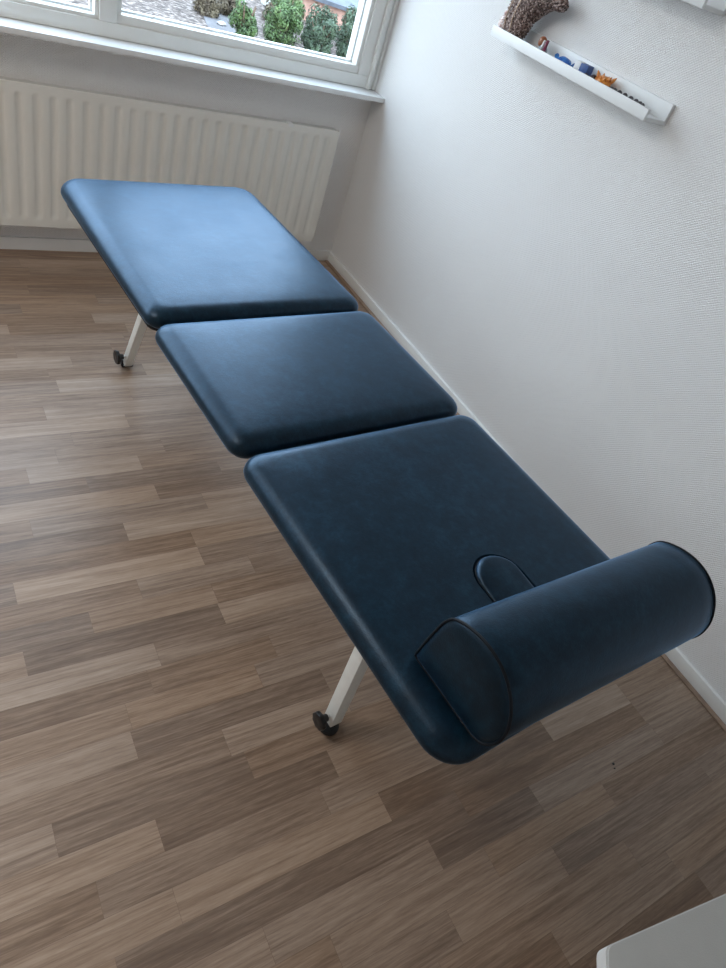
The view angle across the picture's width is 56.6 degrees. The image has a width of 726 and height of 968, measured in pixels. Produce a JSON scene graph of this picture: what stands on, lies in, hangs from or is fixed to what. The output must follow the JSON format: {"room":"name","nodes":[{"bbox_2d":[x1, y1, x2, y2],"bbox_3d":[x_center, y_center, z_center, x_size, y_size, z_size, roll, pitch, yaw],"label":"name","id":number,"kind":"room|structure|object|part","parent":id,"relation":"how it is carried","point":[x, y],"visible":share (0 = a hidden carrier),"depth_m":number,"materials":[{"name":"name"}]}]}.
{"room":"examination room","nodes":[
{"label":"examination room","id":0,"kind":"room"},
{"bbox_2d":[0,16,384,250],"bbox_3d":[-1.527,-1.874,1.923,3.900,2.670,0.403,-10,49,-32],"label":"wall","id":1,"kind":"structure","parent":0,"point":[21,57],"depth_m":2.75,"materials":[{"name":"white paint"}]},
{"bbox_2d":[0,236,329,260],"bbox_3d":[-1.818,-0.959,2.629,3.886,0.054,0.012,-10,49,-32],"label":"baseboard","id":2,"kind":"structure","parent":1,"relation":"attached to","point":[6,242],"depth_m":2.92,"materials":[{"name":"white paint"}]},
{"bbox_2d":[0,76,339,240],"bbox_3d":[-1.057,-1.268,2.822,2.000,0.674,0.074,-10,49,-32],"label":"radiator","id":3,"kind":"object","parent":1,"relation":"attached to","point":[51,135],"visible":0.7,"depth_m":2.76,"materials":[{"name":"metal"}]},
{"bbox_2d":[0,76,335,129],"bbox_3d":[-0.964,-1.500,2.611,1.992,0.009,0.040,-10,49,-32],"label":"grille","id":4,"kind":"object","parent":3,"relation":"attached to","point":[6,83],"depth_m":2.66,"materials":[{"name":"metal"}]},
{"bbox_2d":[0,0,398,89],"bbox_3d":[-1.394,-2.111,1.646,3.897,1.499,0.136,-10,49,-32],"label":"window","id":5,"kind":"structure","parent":1,"relation":"attached to","point":[361,67],"depth_m":2.72,"materials":[{"name":"white paint"}]},
{"bbox_3d":[0.230,-2.344,2.619,0.018,1.490,0.015,-10,49,-32],"label":"moulding","id":6,"kind":"part","parent":5,"relation":"part of","materials":[{"name":"white paint"}]},
{"bbox_3d":[0.258,-2.350,2.638,0.015,1.490,0.011,-10,49,-32],"label":"moulding","id":7,"kind":"part","parent":5,"relation":"part of","materials":[{"name":"white paint"}]},
{"bbox_2d":[0,249,725,967],"bbox_3d":[-0.824,0.618,1.469,3.900,0.120,4.400,-10,49,-32],"label":"floor","id":8,"kind":"structure","parent":0,"point":[172,795],"depth_m":1.67,"materials":[{"name":"brown wood"}]},
{"bbox_2d":[61,179,609,764],"bbox_3d":[-0.229,-0.122,1.975,0.694,0.612,2.100,-14,52,-35],"label":"table","id":9,"kind":"object","parent":8,"relation":"on","point":[390,500],"visible":0.87,"depth_m":1.60,"materials":[{"name":"blue leather"}]},
{"bbox_3d":[-0.501,-0.727,2.145,0.646,0.014,0.771,-14,52,-35],"label":"board","id":10,"kind":"part","parent":9,"relation":"part of","materials":[{"name":"blue leather"}]},
{"bbox_3d":[-0.883,-0.459,2.441,0.030,0.053,0.053,-14,52,-35],"label":"clamp knob","id":11,"kind":"part","parent":9,"relation":"part of","materials":[{"name":"black plastic"}]},
{"bbox_3d":[-0.748,-0.554,2.287,0.029,0.506,0.233,-14,52,-35],"label":"leg","id":12,"kind":"part","parent":9,"relation":"part of","materials":[{"name":"white metal"}]},
{"bbox_2d":[61,179,357,328],"bbox_3d":[-0.487,-0.753,2.125,0.685,0.056,0.819,-14,52,-35],"label":"cushion","id":13,"kind":"object","parent":9,"relation":"on","point":[180,253],"depth_m":2.03,"materials":[{"name":"blue leather"}]},
{"bbox_2d":[155,311,456,457],"bbox_3d":[-0.132,-0.298,1.780,0.691,0.056,0.498,-14,52,-35],"label":"cushion","id":14,"kind":"object","parent":9,"relation":"on","point":[265,383],"depth_m":1.70,"materials":[{"name":"blue leather"}]},
{"bbox_3d":[-0.100,0.572,1.636,0.030,0.049,0.049,-14,52,-35],"label":"clamp knob","id":15,"kind":"part","parent":9,"relation":"part of","materials":[{"name":"black plastic"}]},
{"bbox_3d":[-0.013,0.412,1.528,0.034,0.475,0.049,-14,52,-35],"label":"leg","id":16,"kind":"part","parent":9,"relation":"part of","materials":[{"name":"white metal"}]},
{"bbox_2d":[243,415,609,764],"bbox_3d":[0.206,0.134,1.454,0.694,0.056,0.759,-14,52,-35],"label":"cushion","id":17,"kind":"object","parent":9,"relation":"on","point":[391,523],"depth_m":1.41,"materials":[{"name":"blue leather"}]},
{"bbox_2d":[473,556,534,602],"bbox_3d":[0.306,0.229,1.362,0.116,0.040,0.209,-14,52,-35],"label":"plug","id":18,"kind":"object","parent":9,"relation":"on","point":[498,577],"visible":0.53,"depth_m":1.37,"materials":[{"name":"blue leather"}]},
{"bbox_2d":[414,541,715,745],"bbox_3d":[0.398,0.258,1.222,0.583,0.173,0.203,-12,50,-33],"label":"bolster","id":19,"kind":"object","parent":9,"relation":"on","point":[507,665],"visible":1,"depth_m":1.11,"materials":[{"name":"blue leather"}]},
{"bbox_3d":[0.165,0.307,1.066,0.010,0.168,0.197,-14,52,-35],"label":"panel","id":20,"kind":"part","parent":19,"relation":"part of","materials":[{"name":"blue leather"}]},
{"bbox_2d":[597,894,725,967],"bbox_3d":[0.787,1.108,0.971,1.236,0.741,0.899,-2,46,-26],"label":"desk","id":21,"kind":"object","parent":8,"relation":"on","point":[695,937],"visible":1,"depth_m":0.82,"materials":[{"name":"grey laminate"}]},
{"bbox_2d":[331,0,725,702],"bbox_3d":[1.179,-0.640,1.753,0.120,2.670,4.800,-10,49,-32],"label":"wall","id":22,"kind":"structure","parent":0,"point":[555,253],"depth_m":2.34,"materials":[{"name":"white paint"}]},
{"bbox_2d":[325,260,725,731],"bbox_3d":[0.815,0.304,2.433,0.020,0.006,4.385,-10,49,-32],"label":"trim","id":23,"kind":"structure","parent":22,"relation":"attached to","point":[666,659],"depth_m":2.19,"materials":[{"name":"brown wood"}]},
{"bbox_2d":[328,251,725,724],"bbox_3d":[0.833,0.281,2.431,0.014,0.050,4.397,-10,49,-32],"label":"baseboard","id":24,"kind":"structure","parent":22,"relation":"attached to","point":[675,655],"depth_m":2.95,"materials":[{"name":"white paint"}]},
{"bbox_2d":[490,25,675,125],"bbox_3d":[0.675,-1.335,2.158,0.104,0.056,0.773,-10,49,-32],"label":"ledge","id":25,"kind":"object","parent":22,"relation":"attached to","point":[657,110],"visible":0.89,"depth_m":2.08,"materials":[{"name":"white paint"}]},
{"bbox_2d":[498,0,568,39],"bbox_3d":[0.569,-1.574,2.248,0.084,0.195,0.267,-10,49,-32],"label":"ornament","id":26,"kind":"object","parent":25,"relation":"on","point":[520,16],"visible":0.93,"depth_m":2.25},
{"bbox_3d":[0.506,-1.619,2.285,0.021,0.177,0.036,8,42,-15],"label":"cord","id":27,"kind":"part","parent":26,"relation":"part of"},
{"bbox_3d":[0.520,-1.593,2.262,0.018,0.177,0.036,11,41,-13],"label":"cord","id":28,"kind":"part","parent":26,"relation":"part of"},
{"bbox_3d":[0.600,-1.558,2.209,0.061,0.098,0.165,-10,49,-32],"label":"arm","id":29,"kind":"part","parent":26,"relation":"part of"},
{"bbox_2d":[538,36,549,52],"bbox_3d":[0.602,-1.462,2.252,0.037,0.051,0.053,-10,49,-32],"label":"figurine","id":30,"kind":"object","parent":25,"relation":"on","point":[543,42],"visible":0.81,"depth_m":2.24,"materials":[{"name":"multicoloured plastic"}]},
{"bbox_2d":[555,53,574,66],"bbox_3d":[0.656,-1.369,2.190,0.029,0.028,0.095,-10,49,-32],"label":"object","id":31,"kind":"object","parent":25,"relation":"on","point":[564,59],"visible":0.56,"depth_m":2.18,"materials":[{"name":"blue plastic"}]},
{"bbox_2d":[573,60,593,75],"bbox_3d":[0.697,-1.315,2.141,0.037,0.038,0.052,-21,56,-39],"label":"box","id":32,"kind":"object","parent":25,"relation":"on","point":[579,65],"visible":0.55,"depth_m":2.13,"materials":[{"name":"blue"}]},
{"bbox_3d":[0.688,-1.324,2.148,0.037,0.038,0.022,-21,56,-39],"label":"lid","id":33,"kind":"part","parent":32,"relation":"part of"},
{"bbox_2d":[595,70,616,86],"bbox_3d":[0.746,-1.247,2.087,0.051,0.041,0.070,-10,49,-32],"label":"crystal","id":34,"kind":"object","parent":25,"relation":"on","point":[603,79],"visible":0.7,"depth_m":2.07},
{"bbox_2d":[610,87,644,105],"bbox_3d":[0.792,-1.163,2.031,0.061,0.018,0.152,-10,49,-32],"label":"bracelet","id":35,"kind":"object","parent":25,"relation":"on","point":[613,88],"visible":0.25,"depth_m":2.04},
{"bbox_2d":[682,0,725,16],"bbox_3d":[0.754,-1.532,1.979,0.104,0.056,0.773,-10,49,-32],"label":"ledge","id":36,"kind":"object","parent":22,"relation":"attached to","point":[718,7],"visible":1,"depth_m":1.79,"materials":[{"name":"white paint"}]},
{"bbox_3d":[0.793,-1.538,2.003,0.012,0.056,0.773,-10,49,-32],"label":"panel","id":37,"kind":"part","parent":36,"relation":"part of","materials":[{"name":"white paint"}]},
{"label":"outside","id":38,"kind":"structure","parent":0,"visible":0},
{"bbox_2d":[59,0,338,55],"bbox_3d":[-9.499,-32.789,38.737,90.000,0.001,88.800,-10,49,-32],"label":"ground","id":39,"kind":"structure","parent":38,"point":[178,10],"depth_m":19.70,"materials":[{"name":"grey gravel"}]},
{"bbox_2d":[204,2,235,32],"bbox_3d":[-5.498,-17.063,23.197,4.900,0.001,19.500,-10,49,-32],"label":"garden path","id":40,"kind":"structure","parent":39,"relation":"on","point":[211,22],"depth_m":19.91,"materials":[{"name":"grey stone"}]},
{"bbox_2d":[192,0,221,18],"bbox_3d":[-4.710,-14.441,20.225,0.796,0.641,0.914,-10,49,-32],"label":"shrub","id":41,"kind":"object","parent":40,"relation":"on","point":[209,8],"visible":1,"depth_m":20.09,"materials":[{"name":"brown plant"}]},
{"bbox_2d":[217,21,225,25],"bbox_3d":[-4.160,-13.585,19.901,0.273,0.122,0.220,-10,49,-32],"label":"stone","id":42,"kind":"object","parent":40,"relation":"on","point":[222,23],"visible":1,"depth_m":19.85,"materials":[{"name":"white stone"}]},
{"bbox_2d":[218,0,242,14],"bbox_3d":[-4.156,-14.996,21.050,0.926,0.671,0.940,-10,49,-32],"label":"shrub","id":43,"kind":"object","parent":40,"relation":"on","point":[228,6],"visible":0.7,"depth_m":20.85,"materials":[{"name":"brown plant"}]},
{"bbox_2d":[228,0,257,36],"bbox_3d":[-3.326,-12.964,18.870,0.826,1.058,0.818,-10,49,-32],"label":"shrub","id":44,"kind":"object","parent":39,"relation":"on","point":[245,19],"visible":0.91,"depth_m":18.79,"materials":[{"name":"green plant"}]},
{"bbox_2d":[261,0,269,6],"bbox_3d":[-3.124,-16.638,23.495,0.960,0.394,0.668,-10,49,-32],"label":"stone","id":45,"kind":"object","parent":39,"relation":"on","point":[262,1],"visible":0.19,"depth_m":23.19,"materials":[{"name":"white stone"}]},
{"bbox_2d":[261,0,276,20],"bbox_3d":[-2.812,-15.674,22.354,1.096,0.710,1.115,-10,49,-32],"label":"shrub","id":46,"kind":"object","parent":39,"relation":"on","point":[269,4],"visible":0.08,"depth_m":22.22,"materials":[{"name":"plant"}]},
{"bbox_2d":[263,0,303,45],"bbox_3d":[-2.333,-13.203,19.429,1.136,1.240,0.893,3,44,-21],"label":"shrub","id":47,"kind":"object","parent":39,"relation":"on","point":[285,14],"visible":0.98,"depth_m":19.25,"materials":[{"name":"green plant"}]},
{"bbox_2d":[262,0,306,43],"bbox_3d":[-2.353,-14.341,20.654,1.156,1.261,1.122,-10,49,-32],"label":"shrub","id":48,"kind":"object","parent":39,"relation":"on","point":[297,3],"visible":0.16,"depth_m":20.43,"materials":[{"name":"green plant"}]},
{"bbox_2d":[300,13,338,53],"bbox_3d":[-1.287,-13.320,20.133,1.042,1.093,0.995,-10,49,-32],"label":"shrub","id":49,"kind":"object","parent":39,"relation":"on","point":[314,39],"visible":0.93,"depth_m":19.96,"materials":[{"name":"green plant"}]},
{"bbox_2d":[302,3,338,48],"bbox_3d":[-1.343,-14.664,21.564,1.076,1.115,1.001,-10,49,-32],"label":"shrub","id":50,"kind":"object","parent":39,"relation":"on","point":[321,15],"visible":0.3,"depth_m":21.28,"materials":[{"name":"green plant"}]},
{"bbox_2d":[299,0,358,30],"bbox_3d":[-1.556,-17.849,24.872,2.600,1.220,2.600,10,42,-14],"label":"garden shed","id":51,"kind":"object","parent":39,"relation":"on","point":[337,6],"visible":0.33,"depth_m":24.10,"materials":[{"name":"brick"}]},
{"bbox_2d":[334,21,353,57],"bbox_3d":[-0.368,-13.635,20.837,0.970,1.145,1.022,-10,49,-32],"label":"shrub","id":52,"kind":"object","parent":39,"relation":"on","point":[342,44],"visible":0.43,"depth_m":20.66,"materials":[{"name":"green plant"}]},
{"bbox_2d":[336,4,357,37],"bbox_3d":[-0.327,-15.213,22.505,1.082,1.250,1.078,-10,49,-32],"label":"shrub","id":53,"kind":"object","parent":39,"relation":"on","point":[350,16],"visible":0.2,"depth_m":22.11,"materials":[{"name":"green plant"}]}
]}

